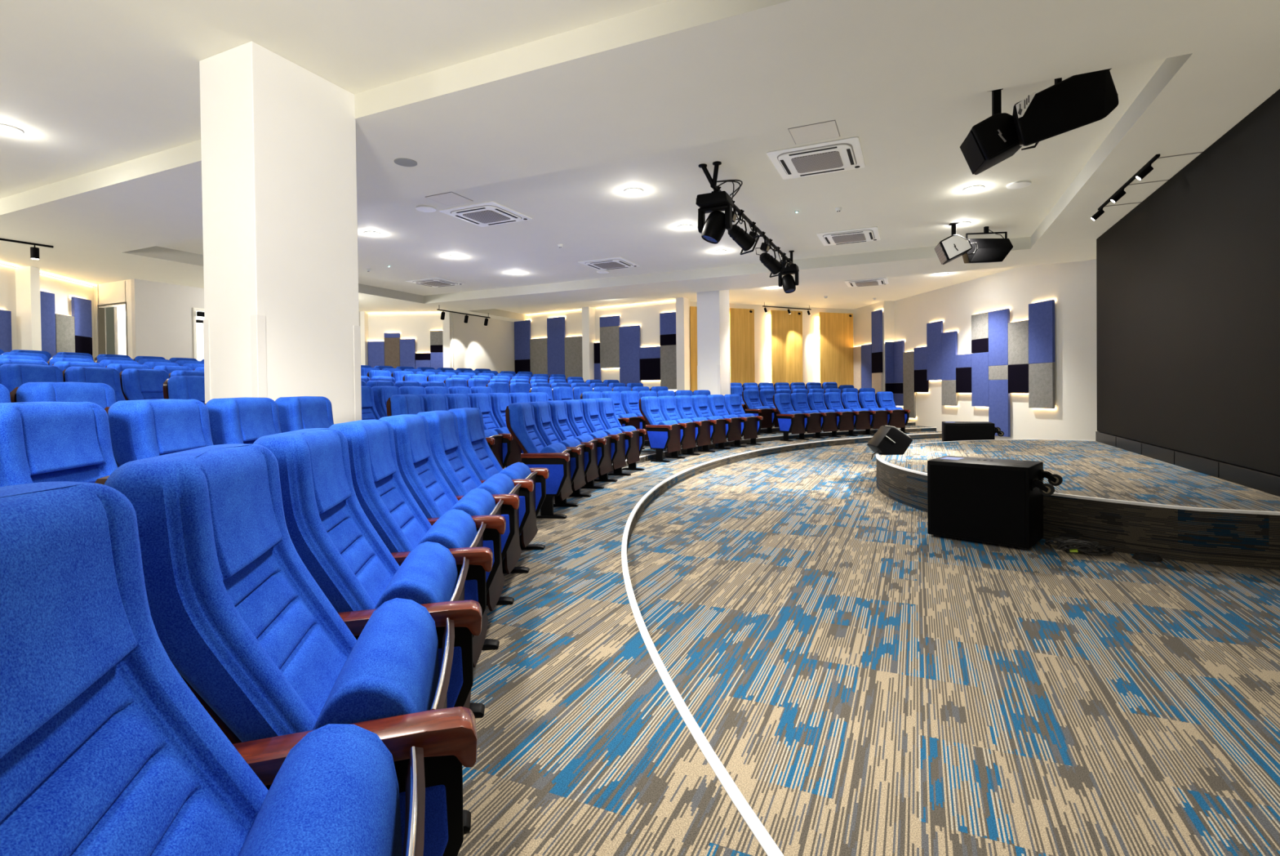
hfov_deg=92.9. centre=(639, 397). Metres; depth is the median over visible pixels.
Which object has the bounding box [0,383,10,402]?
chair
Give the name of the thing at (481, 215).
return grille
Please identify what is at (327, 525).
chair
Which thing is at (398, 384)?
chair
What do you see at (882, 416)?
chair
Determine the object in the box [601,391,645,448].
chair
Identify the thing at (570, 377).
chair
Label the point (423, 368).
chair
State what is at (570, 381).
chair
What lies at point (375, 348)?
acoustic panel
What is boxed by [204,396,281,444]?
chair
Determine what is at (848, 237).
return grille
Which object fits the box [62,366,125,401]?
chair
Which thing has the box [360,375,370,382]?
chair
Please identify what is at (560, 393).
chair
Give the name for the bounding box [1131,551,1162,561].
cable coil
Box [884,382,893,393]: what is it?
acoustic panel
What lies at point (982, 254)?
grille
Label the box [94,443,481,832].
chair
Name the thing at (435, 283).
return grille
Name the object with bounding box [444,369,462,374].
chair
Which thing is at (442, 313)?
track light
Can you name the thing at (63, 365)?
chair
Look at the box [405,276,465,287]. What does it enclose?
air conditioner
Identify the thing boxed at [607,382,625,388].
chair
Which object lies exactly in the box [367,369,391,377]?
chair
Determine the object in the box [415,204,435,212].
ceiling disc
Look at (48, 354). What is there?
chair
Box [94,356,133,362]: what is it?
chair
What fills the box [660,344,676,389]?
acoustic panel
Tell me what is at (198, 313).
door
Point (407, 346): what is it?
acoustic panel
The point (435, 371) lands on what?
chair
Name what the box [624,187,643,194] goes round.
recessed light
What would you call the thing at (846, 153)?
air conditioner
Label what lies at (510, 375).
chair
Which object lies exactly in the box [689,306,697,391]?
oak panel
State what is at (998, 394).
acoustic panel
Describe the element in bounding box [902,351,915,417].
acoustic panel
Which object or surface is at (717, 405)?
chair
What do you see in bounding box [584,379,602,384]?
chair
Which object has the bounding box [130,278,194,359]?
wall
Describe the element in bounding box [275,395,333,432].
chair
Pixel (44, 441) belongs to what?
chair
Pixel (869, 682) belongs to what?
floor
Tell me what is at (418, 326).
wall
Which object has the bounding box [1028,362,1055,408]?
acoustic panel
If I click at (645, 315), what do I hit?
wall
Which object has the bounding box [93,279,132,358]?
wall
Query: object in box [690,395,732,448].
chair
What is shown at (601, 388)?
chair
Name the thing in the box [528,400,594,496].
chair
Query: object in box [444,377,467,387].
chair
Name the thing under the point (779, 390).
chair
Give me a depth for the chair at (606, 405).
8.77 m
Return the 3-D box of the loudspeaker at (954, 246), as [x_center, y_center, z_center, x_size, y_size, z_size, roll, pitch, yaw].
[5.034,-2.452,9.702,0.559,0.590,0.460,0,1,14]
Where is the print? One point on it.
(1020, 109)
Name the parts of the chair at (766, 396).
backrest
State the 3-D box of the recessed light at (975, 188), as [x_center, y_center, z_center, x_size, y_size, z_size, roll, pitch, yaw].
[4.337,-2.710,7.913,0.240,0.014,0.240,0,1,24]
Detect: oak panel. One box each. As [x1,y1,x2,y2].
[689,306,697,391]
[729,307,755,384]
[769,309,802,386]
[817,311,853,388]
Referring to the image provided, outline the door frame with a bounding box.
[97,302,128,354]
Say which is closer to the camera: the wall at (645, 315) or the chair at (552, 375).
the chair at (552, 375)
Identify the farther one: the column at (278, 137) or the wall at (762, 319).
the wall at (762, 319)
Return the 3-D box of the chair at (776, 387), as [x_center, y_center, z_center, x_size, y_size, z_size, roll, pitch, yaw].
[4.075,0.204,16.584,0.548,1.068,0.625,-1,1,-28]
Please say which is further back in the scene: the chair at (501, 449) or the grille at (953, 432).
the grille at (953, 432)
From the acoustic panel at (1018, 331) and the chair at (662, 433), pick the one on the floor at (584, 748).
the chair at (662, 433)
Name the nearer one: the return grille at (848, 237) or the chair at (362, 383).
the chair at (362, 383)
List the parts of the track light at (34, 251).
track rail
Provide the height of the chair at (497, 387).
1.058 m
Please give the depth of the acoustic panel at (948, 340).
15.48 m
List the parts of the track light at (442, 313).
track rail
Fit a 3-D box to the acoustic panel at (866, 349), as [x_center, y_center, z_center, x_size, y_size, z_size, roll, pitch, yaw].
[7.122,-0.695,19.055,0.082,1.917,0.636,-1,1,-7]
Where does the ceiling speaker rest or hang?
attached to the ceiling beam
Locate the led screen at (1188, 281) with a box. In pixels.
[1095,88,1279,496]
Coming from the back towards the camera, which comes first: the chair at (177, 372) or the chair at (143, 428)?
the chair at (177, 372)
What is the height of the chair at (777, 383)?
1.058 m
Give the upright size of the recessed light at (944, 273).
0.014 m
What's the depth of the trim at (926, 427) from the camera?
14.05 m
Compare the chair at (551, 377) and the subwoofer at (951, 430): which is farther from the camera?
the chair at (551, 377)
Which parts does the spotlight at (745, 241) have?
colour frame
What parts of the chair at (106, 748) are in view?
backrest, seat, armrest, frame, panel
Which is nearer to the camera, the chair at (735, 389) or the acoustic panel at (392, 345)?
the chair at (735, 389)
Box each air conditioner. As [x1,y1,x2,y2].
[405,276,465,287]
[439,200,532,226]
[577,256,639,270]
[766,136,865,179]
[816,226,879,245]
[844,277,888,286]
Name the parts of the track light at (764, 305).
track rail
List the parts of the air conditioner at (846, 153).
raised frame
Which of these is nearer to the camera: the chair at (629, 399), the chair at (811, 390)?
the chair at (629, 399)
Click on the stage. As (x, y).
(1093, 468)
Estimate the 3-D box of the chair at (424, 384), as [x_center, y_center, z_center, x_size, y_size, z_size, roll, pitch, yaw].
[-3.037,0.271,9.589,0.625,1.058,0.575,0,1,19]
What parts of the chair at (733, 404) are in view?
backrest, seat, leg, panel, frame, armrest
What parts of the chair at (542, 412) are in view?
backrest, seat, leg, foot plate, panel, armrest, frame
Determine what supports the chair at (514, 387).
on the floor
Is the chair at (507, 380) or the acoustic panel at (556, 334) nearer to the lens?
the chair at (507, 380)
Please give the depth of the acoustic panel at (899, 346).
17.81 m
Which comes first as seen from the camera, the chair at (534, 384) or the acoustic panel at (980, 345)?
the chair at (534, 384)
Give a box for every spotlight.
[727,215,759,254]
[755,244,786,277]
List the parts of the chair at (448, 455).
backrest, seat, leg, armrest, foot plate, panel, frame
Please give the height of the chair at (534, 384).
1.058 m
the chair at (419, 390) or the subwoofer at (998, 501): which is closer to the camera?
the subwoofer at (998, 501)
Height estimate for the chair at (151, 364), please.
1.058 m
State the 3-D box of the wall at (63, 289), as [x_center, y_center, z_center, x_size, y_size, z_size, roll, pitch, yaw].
[-10.741,-0.598,8.139,0.120,4.200,9.850,-1,1,-11]
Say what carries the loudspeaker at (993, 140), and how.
attached to the ceiling
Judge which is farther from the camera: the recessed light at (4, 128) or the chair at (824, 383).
the chair at (824, 383)
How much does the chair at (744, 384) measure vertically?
1.058 m
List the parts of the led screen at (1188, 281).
panel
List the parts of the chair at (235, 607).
backrest, seat, armrest, frame, panel, foot plate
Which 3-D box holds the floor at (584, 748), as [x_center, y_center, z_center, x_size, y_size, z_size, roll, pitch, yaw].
[4.346,1.104,7.400,9.999,0.130,22.324,0,1,24]
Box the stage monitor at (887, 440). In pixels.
[866,425,912,458]
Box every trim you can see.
[611,426,936,465]
[621,432,942,855]
[875,439,1279,515]
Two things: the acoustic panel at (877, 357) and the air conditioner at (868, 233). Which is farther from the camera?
the acoustic panel at (877, 357)
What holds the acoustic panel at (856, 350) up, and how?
attached to the wall pier
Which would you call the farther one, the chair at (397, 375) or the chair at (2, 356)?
the chair at (397, 375)
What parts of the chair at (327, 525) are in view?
backrest, seat, armrest, frame, panel, foot plate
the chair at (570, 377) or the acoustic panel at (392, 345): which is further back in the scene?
the acoustic panel at (392, 345)
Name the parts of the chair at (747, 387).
backrest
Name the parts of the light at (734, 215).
glass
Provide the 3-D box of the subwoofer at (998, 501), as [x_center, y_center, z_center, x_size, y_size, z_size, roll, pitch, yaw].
[3.016,0.877,5.188,0.918,0.669,0.507,0,1,44]
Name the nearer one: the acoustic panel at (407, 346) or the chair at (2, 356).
the chair at (2, 356)
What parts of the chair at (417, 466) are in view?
backrest, seat, armrest, foot plate, frame, panel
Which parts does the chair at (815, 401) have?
backrest, seat, leg, panel, frame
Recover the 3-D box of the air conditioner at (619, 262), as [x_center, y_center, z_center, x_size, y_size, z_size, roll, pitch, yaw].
[-0.621,-2.695,12.351,0.950,0.040,0.950,0,1,24]
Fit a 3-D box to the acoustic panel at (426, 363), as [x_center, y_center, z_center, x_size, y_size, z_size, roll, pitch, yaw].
[-6.335,-0.681,17.816,0.436,0.826,0.082,-1,1,0]
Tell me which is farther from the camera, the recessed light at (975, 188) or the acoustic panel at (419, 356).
the acoustic panel at (419, 356)
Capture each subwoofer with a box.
[927,455,1062,549]
[942,421,1004,441]
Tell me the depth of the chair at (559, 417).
7.13 m
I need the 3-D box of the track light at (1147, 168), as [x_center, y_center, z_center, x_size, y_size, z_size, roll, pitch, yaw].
[5.861,-2.421,7.138,0.557,0.187,2.080,0,1,24]
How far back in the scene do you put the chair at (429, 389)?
8.04 m
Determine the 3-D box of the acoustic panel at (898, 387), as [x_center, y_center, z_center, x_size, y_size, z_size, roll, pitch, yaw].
[7.613,-0.270,17.836,0.082,0.306,0.486,-1,1,-7]
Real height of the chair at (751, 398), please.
1.068 m
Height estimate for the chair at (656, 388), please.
1.068 m
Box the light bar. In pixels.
[698,160,794,266]
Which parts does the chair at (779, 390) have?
backrest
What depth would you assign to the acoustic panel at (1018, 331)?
13.11 m
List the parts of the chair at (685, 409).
backrest, seat, leg, foot plate, panel, armrest, frame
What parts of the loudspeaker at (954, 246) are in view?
panel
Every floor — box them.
[457,431,942,855]
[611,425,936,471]
[626,437,1279,855]
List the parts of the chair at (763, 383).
backrest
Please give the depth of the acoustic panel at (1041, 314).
12.47 m
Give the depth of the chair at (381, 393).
6.84 m
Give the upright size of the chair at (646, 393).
1.068 m
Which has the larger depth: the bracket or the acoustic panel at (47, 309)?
the acoustic panel at (47, 309)
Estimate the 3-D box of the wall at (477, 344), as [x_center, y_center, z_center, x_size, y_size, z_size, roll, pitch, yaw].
[-4.927,-0.803,19.379,0.120,4.200,3.265,0,1,24]
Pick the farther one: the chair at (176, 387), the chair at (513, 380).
the chair at (513, 380)
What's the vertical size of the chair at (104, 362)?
1.058 m
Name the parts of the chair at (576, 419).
backrest, seat, leg, foot plate, panel, armrest, frame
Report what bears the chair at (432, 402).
on the floor at (647, 450)
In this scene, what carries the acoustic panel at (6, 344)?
attached to the wall at (63, 289)
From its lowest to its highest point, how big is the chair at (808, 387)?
1.068 m
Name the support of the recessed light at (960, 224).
in the ceiling
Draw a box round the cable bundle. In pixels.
[1044,536,1115,554]
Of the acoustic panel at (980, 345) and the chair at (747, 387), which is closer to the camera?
the acoustic panel at (980, 345)
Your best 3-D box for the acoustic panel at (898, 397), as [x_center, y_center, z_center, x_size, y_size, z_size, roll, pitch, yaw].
[7.617,0.066,17.840,0.082,0.357,0.486,-1,1,-7]
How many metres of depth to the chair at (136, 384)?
6.01 m
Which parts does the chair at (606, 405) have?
backrest, seat, leg, foot plate, panel, armrest, frame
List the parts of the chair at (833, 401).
backrest, seat, frame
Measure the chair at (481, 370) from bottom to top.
1.058 m
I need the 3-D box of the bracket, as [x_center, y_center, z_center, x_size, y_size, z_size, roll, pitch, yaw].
[2.497,-2.374,10.633,0.124,0.212,0.164,0,1,24]
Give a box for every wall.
[0,262,94,361]
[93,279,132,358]
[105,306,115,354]
[114,305,126,355]
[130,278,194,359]
[195,310,204,360]
[359,311,360,339]
[368,311,453,368]
[453,312,515,373]
[526,299,689,391]
[688,301,690,390]
[690,301,853,386]
[893,262,1058,439]
[1058,258,1097,439]
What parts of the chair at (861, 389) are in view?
backrest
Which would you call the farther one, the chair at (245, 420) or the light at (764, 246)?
the light at (764, 246)
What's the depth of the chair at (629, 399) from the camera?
11.46 m
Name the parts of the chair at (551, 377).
backrest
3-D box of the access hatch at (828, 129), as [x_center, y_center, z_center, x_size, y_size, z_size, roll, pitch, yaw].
[1.755,-2.662,6.120,0.450,0.006,0.420,0,1,24]
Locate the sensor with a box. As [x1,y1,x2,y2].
[835,206,841,211]
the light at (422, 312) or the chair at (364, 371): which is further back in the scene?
the light at (422, 312)
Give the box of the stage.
[875,439,1279,569]
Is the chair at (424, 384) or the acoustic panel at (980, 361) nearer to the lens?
the chair at (424, 384)
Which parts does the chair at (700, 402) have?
backrest, seat, leg, foot plate, panel, armrest, frame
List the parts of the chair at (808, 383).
backrest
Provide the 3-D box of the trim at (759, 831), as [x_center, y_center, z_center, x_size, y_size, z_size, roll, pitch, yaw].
[4.431,1.045,7.263,8.233,0.018,21.823,0,1,20]
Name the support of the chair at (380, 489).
on the floor at (584, 748)
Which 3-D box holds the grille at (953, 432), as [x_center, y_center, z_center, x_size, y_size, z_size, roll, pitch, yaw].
[5.636,0.772,10.424,0.720,0.600,0.010,0,1,23]
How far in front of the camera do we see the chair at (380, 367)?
14.54 m
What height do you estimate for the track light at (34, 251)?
0.239 m
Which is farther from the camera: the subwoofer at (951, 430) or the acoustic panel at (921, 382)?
the acoustic panel at (921, 382)
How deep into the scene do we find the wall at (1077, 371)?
11.76 m
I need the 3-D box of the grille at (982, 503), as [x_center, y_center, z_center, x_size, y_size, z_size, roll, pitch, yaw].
[2.790,0.876,5.062,0.720,0.590,0.010,0,1,44]
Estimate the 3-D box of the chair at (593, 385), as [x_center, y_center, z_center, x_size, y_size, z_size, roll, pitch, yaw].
[-0.733,0.193,13.760,0.625,1.058,0.604,0,1,38]
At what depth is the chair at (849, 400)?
15.05 m
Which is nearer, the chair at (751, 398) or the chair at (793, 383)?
the chair at (751, 398)
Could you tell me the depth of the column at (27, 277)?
10.99 m
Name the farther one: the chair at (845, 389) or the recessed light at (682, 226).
the chair at (845, 389)
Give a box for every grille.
[420,280,450,286]
[462,209,510,222]
[593,262,625,268]
[791,151,843,173]
[831,233,866,243]
[855,280,878,285]
[929,463,1026,545]
[933,243,946,264]
[945,424,993,440]
[960,130,985,173]
[971,247,1012,261]
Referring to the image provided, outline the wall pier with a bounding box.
[853,300,894,391]
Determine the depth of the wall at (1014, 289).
14.57 m
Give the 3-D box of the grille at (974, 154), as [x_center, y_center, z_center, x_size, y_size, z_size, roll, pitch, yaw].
[2.931,-2.155,5.371,0.114,0.264,0.360,0,1,14]
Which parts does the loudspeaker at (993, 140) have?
panel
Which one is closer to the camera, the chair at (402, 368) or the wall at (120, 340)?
the wall at (120, 340)
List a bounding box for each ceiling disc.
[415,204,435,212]
[596,270,608,273]
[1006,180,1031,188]
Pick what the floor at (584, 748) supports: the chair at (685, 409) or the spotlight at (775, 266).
the chair at (685, 409)
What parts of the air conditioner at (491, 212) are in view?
raised frame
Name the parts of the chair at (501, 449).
backrest, seat, panel, armrest, frame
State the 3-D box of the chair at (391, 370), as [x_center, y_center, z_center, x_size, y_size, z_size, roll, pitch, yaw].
[-5.366,-0.133,13.646,0.625,1.058,0.567,0,1,29]
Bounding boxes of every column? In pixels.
[15,265,41,351]
[199,40,361,423]
[360,311,368,364]
[442,310,452,368]
[582,306,595,382]
[675,297,689,390]
[697,289,730,395]
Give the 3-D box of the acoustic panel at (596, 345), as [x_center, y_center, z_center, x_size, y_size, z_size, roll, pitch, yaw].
[-1.494,-1.376,18.972,0.656,0.637,0.082,0,1,32]
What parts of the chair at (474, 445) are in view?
backrest, seat, leg, armrest, foot plate, panel, frame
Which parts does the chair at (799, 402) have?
backrest, seat, leg, frame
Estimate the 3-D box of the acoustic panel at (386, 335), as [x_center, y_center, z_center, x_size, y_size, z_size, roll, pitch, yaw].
[-7.242,-1.816,17.797,0.446,0.137,0.082,-1,1,0]
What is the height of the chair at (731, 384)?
1.058 m
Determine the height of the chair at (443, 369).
1.058 m
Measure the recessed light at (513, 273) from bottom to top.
0.014 m
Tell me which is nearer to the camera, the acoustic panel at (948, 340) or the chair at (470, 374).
the chair at (470, 374)
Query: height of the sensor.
0.053 m
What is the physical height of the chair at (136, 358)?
1.058 m
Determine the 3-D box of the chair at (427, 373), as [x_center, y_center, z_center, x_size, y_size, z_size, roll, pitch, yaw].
[-4.482,-0.043,13.281,0.625,1.058,0.576,0,1,29]
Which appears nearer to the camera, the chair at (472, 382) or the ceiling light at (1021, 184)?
the ceiling light at (1021, 184)
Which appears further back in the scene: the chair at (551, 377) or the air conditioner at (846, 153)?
the chair at (551, 377)
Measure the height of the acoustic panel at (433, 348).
0.206 m
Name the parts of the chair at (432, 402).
backrest, armrest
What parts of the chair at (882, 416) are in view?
backrest, seat, frame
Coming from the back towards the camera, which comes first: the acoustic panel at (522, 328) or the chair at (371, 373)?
the acoustic panel at (522, 328)
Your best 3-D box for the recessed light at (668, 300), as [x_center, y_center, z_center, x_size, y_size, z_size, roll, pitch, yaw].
[-0.144,-2.760,18.084,2.900,0.017,0.050,0,1,32]
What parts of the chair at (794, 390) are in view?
backrest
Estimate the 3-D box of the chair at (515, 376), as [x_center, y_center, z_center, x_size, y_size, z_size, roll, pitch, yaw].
[-2.628,0.017,14.407,0.625,1.058,0.585,0,1,36]
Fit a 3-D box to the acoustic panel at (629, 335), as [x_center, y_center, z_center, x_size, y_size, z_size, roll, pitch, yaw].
[-0.295,-1.190,18.229,0.716,1.897,0.082,0,1,32]
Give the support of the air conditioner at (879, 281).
attached to the ceiling
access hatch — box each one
[425,191,472,205]
[787,120,839,143]
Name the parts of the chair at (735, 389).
backrest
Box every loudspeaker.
[933,222,977,264]
[960,88,1039,174]
[962,226,1013,262]
[1012,68,1118,146]
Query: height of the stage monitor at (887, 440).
0.441 m
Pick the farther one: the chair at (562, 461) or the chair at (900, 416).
the chair at (900, 416)
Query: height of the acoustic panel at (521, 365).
0.946 m
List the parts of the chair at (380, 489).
backrest, seat, armrest, frame, panel, foot plate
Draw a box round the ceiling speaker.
[394,157,417,166]
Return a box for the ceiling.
[0,0,1166,314]
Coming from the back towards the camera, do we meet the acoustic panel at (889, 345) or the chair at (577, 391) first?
the acoustic panel at (889, 345)
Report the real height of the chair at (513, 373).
1.058 m
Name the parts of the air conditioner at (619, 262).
raised frame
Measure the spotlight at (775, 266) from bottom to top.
0.524 m
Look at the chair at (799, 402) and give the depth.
14.20 m
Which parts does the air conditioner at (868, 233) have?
raised frame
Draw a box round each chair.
[0,354,44,360]
[0,358,48,365]
[0,363,63,391]
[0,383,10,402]
[0,400,117,486]
[0,480,477,855]
[2,351,48,361]
[9,381,115,408]
[10,349,51,360]
[46,357,94,364]
[49,354,93,360]
[52,360,102,371]
[54,351,93,358]
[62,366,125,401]
[94,354,130,360]
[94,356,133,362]
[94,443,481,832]
[97,359,139,367]
[104,398,213,466]
[105,363,150,373]
[119,368,168,399]
[133,355,165,361]
[137,358,171,364]
[142,361,178,368]
[151,365,191,373]
[162,375,204,403]
[168,357,197,362]
[168,369,204,377]
[175,360,204,365]
[182,363,204,370]
[192,366,204,370]
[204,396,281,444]
[253,427,493,717]
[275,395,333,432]
[328,419,506,666]
[360,364,371,367]
[360,367,379,376]
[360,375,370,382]
[360,380,366,386]
[360,385,380,419]
[365,380,395,387]
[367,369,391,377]
[369,376,395,382]
[371,386,400,417]
[373,365,393,369]
[378,413,519,610]
[382,368,401,373]
[386,394,424,416]
[391,370,413,382]
[394,380,421,387]
[395,366,414,370]
[399,386,426,395]
[402,373,426,382]
[403,368,422,373]
[414,371,435,376]
[416,366,434,371]
[417,409,533,573]
[419,393,494,450]
[420,381,445,387]
[423,368,442,373]
[424,386,449,394]
[426,373,448,382]
[436,371,456,377]
[437,367,453,371]
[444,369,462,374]
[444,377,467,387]
[444,393,513,467]
[448,374,470,380]
[448,386,471,394]
[448,407,549,549]
[456,368,472,372]
[457,372,475,377]
[463,369,480,375]
[466,377,488,387]
[467,392,524,466]
[470,386,492,393]
[471,375,490,380]
[474,368,490,373]
[476,373,494,377]
[481,370,497,375]
[485,382,510,393]
[488,378,509,384]
[488,392,511,427]
[490,375,510,380]
[496,373,513,379]
[499,370,515,376]
[505,402,582,518]
[509,378,528,383]
[509,382,530,393]
[509,392,530,403]
[511,375,529,381]
[514,373,531,377]
[517,371,533,376]
[528,378,548,384]
[528,386,553,400]
[528,391,548,401]
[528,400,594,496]
[529,376,547,380]
[530,382,550,387]
[532,373,548,378]
[545,400,606,488]
[547,376,565,382]
[548,378,566,384]
[549,373,565,377]
[550,382,569,388]
[551,386,573,399]
[563,399,619,481]
[565,376,582,381]
[566,379,584,384]
[569,382,589,388]
[573,386,592,399]
[579,398,633,475]
[580,391,629,426]
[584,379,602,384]
[589,382,607,388]
[592,386,612,392]
[595,397,646,470]
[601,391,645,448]
[602,379,619,384]
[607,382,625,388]
[612,386,631,392]
[620,391,649,445]
[625,382,643,388]
[631,386,649,391]
[638,390,657,399]
[639,395,687,462]
[649,386,668,391]
[657,390,675,396]
[657,395,702,454]
[674,395,716,452]
[675,390,693,395]
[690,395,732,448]
[693,389,710,395]
[707,394,747,446]
[723,394,763,444]
[730,382,742,386]
[730,385,747,413]
[742,382,757,387]
[742,385,773,426]
[742,389,777,434]
[757,382,773,387]
[758,385,774,390]
[759,388,791,432]
[773,382,789,387]
[773,385,790,391]
[773,392,810,440]
[775,388,807,431]
[789,382,804,386]
[790,385,805,391]
[790,392,826,438]
[791,388,822,430]
[805,382,821,387]
[805,385,822,390]
[807,392,842,436]
[808,388,839,429]
[822,382,837,386]
[822,384,837,390]
[823,391,858,435]
[824,387,855,428]
[838,384,853,390]
[840,387,872,427]
[840,391,875,435]
[857,387,879,407]
[857,391,893,428]
[875,391,910,433]
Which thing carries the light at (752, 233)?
hanging from the light bar
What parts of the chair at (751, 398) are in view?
backrest, frame, armrest, seat, frame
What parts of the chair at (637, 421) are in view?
backrest, seat, frame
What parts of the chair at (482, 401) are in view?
backrest, seat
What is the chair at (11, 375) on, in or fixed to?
on the floor
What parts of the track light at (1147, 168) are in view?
stay rod, track rail, stay rod, stay rod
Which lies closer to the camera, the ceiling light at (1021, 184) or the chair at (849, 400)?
the ceiling light at (1021, 184)
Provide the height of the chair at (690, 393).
1.068 m
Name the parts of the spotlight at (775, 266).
colour frame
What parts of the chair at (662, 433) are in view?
backrest, panel, frame, armrest, leg, foot plate, seat, leg, foot plate, panel, frame, armrest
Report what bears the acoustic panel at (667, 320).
attached to the wall at (645, 315)
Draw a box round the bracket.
[779,253,786,267]
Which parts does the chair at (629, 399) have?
backrest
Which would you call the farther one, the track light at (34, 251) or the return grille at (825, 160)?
the track light at (34, 251)
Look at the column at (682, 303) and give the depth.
17.06 m
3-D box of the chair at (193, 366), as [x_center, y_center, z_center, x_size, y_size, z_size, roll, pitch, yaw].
[-6.214,0.031,8.892,0.625,1.058,0.540,0,1,13]
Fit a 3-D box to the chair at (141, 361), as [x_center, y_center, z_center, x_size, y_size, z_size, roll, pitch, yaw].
[-7.114,-0.058,9.214,0.625,1.058,0.536,0,1,14]
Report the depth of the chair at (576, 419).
7.69 m
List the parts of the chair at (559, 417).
backrest, seat, leg, foot plate, panel, armrest, frame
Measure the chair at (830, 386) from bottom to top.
1.068 m
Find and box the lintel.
[194,287,204,308]
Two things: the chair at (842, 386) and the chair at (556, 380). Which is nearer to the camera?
the chair at (556, 380)
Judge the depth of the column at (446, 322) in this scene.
17.64 m
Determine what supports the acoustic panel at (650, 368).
attached to the wall at (645, 315)
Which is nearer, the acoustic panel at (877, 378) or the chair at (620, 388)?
the chair at (620, 388)
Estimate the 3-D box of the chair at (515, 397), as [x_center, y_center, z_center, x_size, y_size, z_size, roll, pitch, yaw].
[-1.437,0.463,8.357,0.625,1.068,0.540,0,1,16]
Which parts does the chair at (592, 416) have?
backrest, seat, leg, foot plate, panel, armrest, frame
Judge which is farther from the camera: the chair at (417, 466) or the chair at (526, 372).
the chair at (526, 372)
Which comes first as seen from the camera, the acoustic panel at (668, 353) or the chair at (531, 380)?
the chair at (531, 380)
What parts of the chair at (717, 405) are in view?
backrest, seat, leg, foot plate, panel, frame, armrest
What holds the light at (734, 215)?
hanging from the light bar
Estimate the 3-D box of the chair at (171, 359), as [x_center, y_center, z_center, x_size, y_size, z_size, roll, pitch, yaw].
[-7.716,-0.163,10.580,0.625,1.058,0.532,0,1,17]
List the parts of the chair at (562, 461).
backrest, frame, panel, armrest, leg, foot plate, seat, leg, foot plate, panel, armrest, frame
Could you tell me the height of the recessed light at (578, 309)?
0.017 m
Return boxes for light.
[0,124,22,134]
[0,237,53,259]
[0,262,18,267]
[40,271,96,286]
[364,231,380,235]
[368,311,441,313]
[436,308,490,325]
[448,254,461,257]
[510,271,521,274]
[525,309,582,315]
[595,300,675,308]
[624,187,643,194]
[677,224,693,229]
[695,191,733,244]
[714,249,727,253]
[731,204,737,222]
[749,224,758,241]
[760,235,769,252]
[762,302,811,315]
[777,262,799,293]
[937,272,949,275]
[955,221,970,226]
[963,185,984,191]
[1090,151,1202,220]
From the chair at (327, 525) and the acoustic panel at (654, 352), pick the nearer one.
the chair at (327, 525)
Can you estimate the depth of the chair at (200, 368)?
7.85 m
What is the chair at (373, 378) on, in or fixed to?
on the floor
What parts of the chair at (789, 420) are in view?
backrest, panel, frame, armrest, leg, seat, leg, panel, frame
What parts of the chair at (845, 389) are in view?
backrest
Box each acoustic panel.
[0,309,12,351]
[40,290,56,357]
[55,313,75,353]
[70,296,92,337]
[75,335,92,355]
[368,341,384,367]
[384,333,399,337]
[384,337,399,368]
[400,338,415,368]
[415,352,430,359]
[415,360,431,368]
[430,330,443,345]
[430,344,443,351]
[430,351,443,368]
[514,320,530,359]
[514,359,530,373]
[529,337,547,374]
[546,316,565,377]
[564,335,582,378]
[593,342,599,363]
[594,363,600,379]
[600,315,620,327]
[600,325,619,368]
[618,324,640,385]
[640,346,660,358]
[640,357,660,380]
[659,311,675,334]
[660,333,675,345]
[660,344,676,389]
[853,346,861,390]
[861,343,871,387]
[871,309,882,352]
[871,351,883,373]
[871,372,883,393]
[884,341,893,382]
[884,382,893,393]
[893,340,904,382]
[893,382,902,393]
[893,393,903,405]
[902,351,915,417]
[913,346,926,369]
[914,368,928,391]
[926,320,942,380]
[941,330,958,380]
[941,379,957,405]
[955,353,971,368]
[955,367,971,392]
[971,311,988,339]
[971,337,988,353]
[971,351,988,406]
[988,308,1009,365]
[988,364,1008,379]
[988,379,1010,436]
[1008,320,1028,364]
[1008,364,1028,392]
[1028,299,1054,363]
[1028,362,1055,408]
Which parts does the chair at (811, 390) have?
backrest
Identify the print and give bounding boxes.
[1017,94,1029,115]
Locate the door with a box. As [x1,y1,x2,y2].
[192,306,204,359]
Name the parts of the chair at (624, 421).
backrest, armrest, frame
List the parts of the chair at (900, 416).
backrest, seat, leg, frame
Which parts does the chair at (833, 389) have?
backrest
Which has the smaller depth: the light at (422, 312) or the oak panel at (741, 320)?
the light at (422, 312)
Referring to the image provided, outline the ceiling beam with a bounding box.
[0,0,1279,321]
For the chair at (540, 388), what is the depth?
10.79 m
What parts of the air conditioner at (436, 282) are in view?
raised frame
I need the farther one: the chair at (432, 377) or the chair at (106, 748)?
the chair at (432, 377)
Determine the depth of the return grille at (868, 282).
14.86 m
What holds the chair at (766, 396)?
on the floor at (647, 450)
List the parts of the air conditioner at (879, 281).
raised frame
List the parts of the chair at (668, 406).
backrest, seat, leg, foot plate, panel, armrest, frame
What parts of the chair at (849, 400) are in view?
backrest, seat, leg, frame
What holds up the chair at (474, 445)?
on the floor at (584, 748)

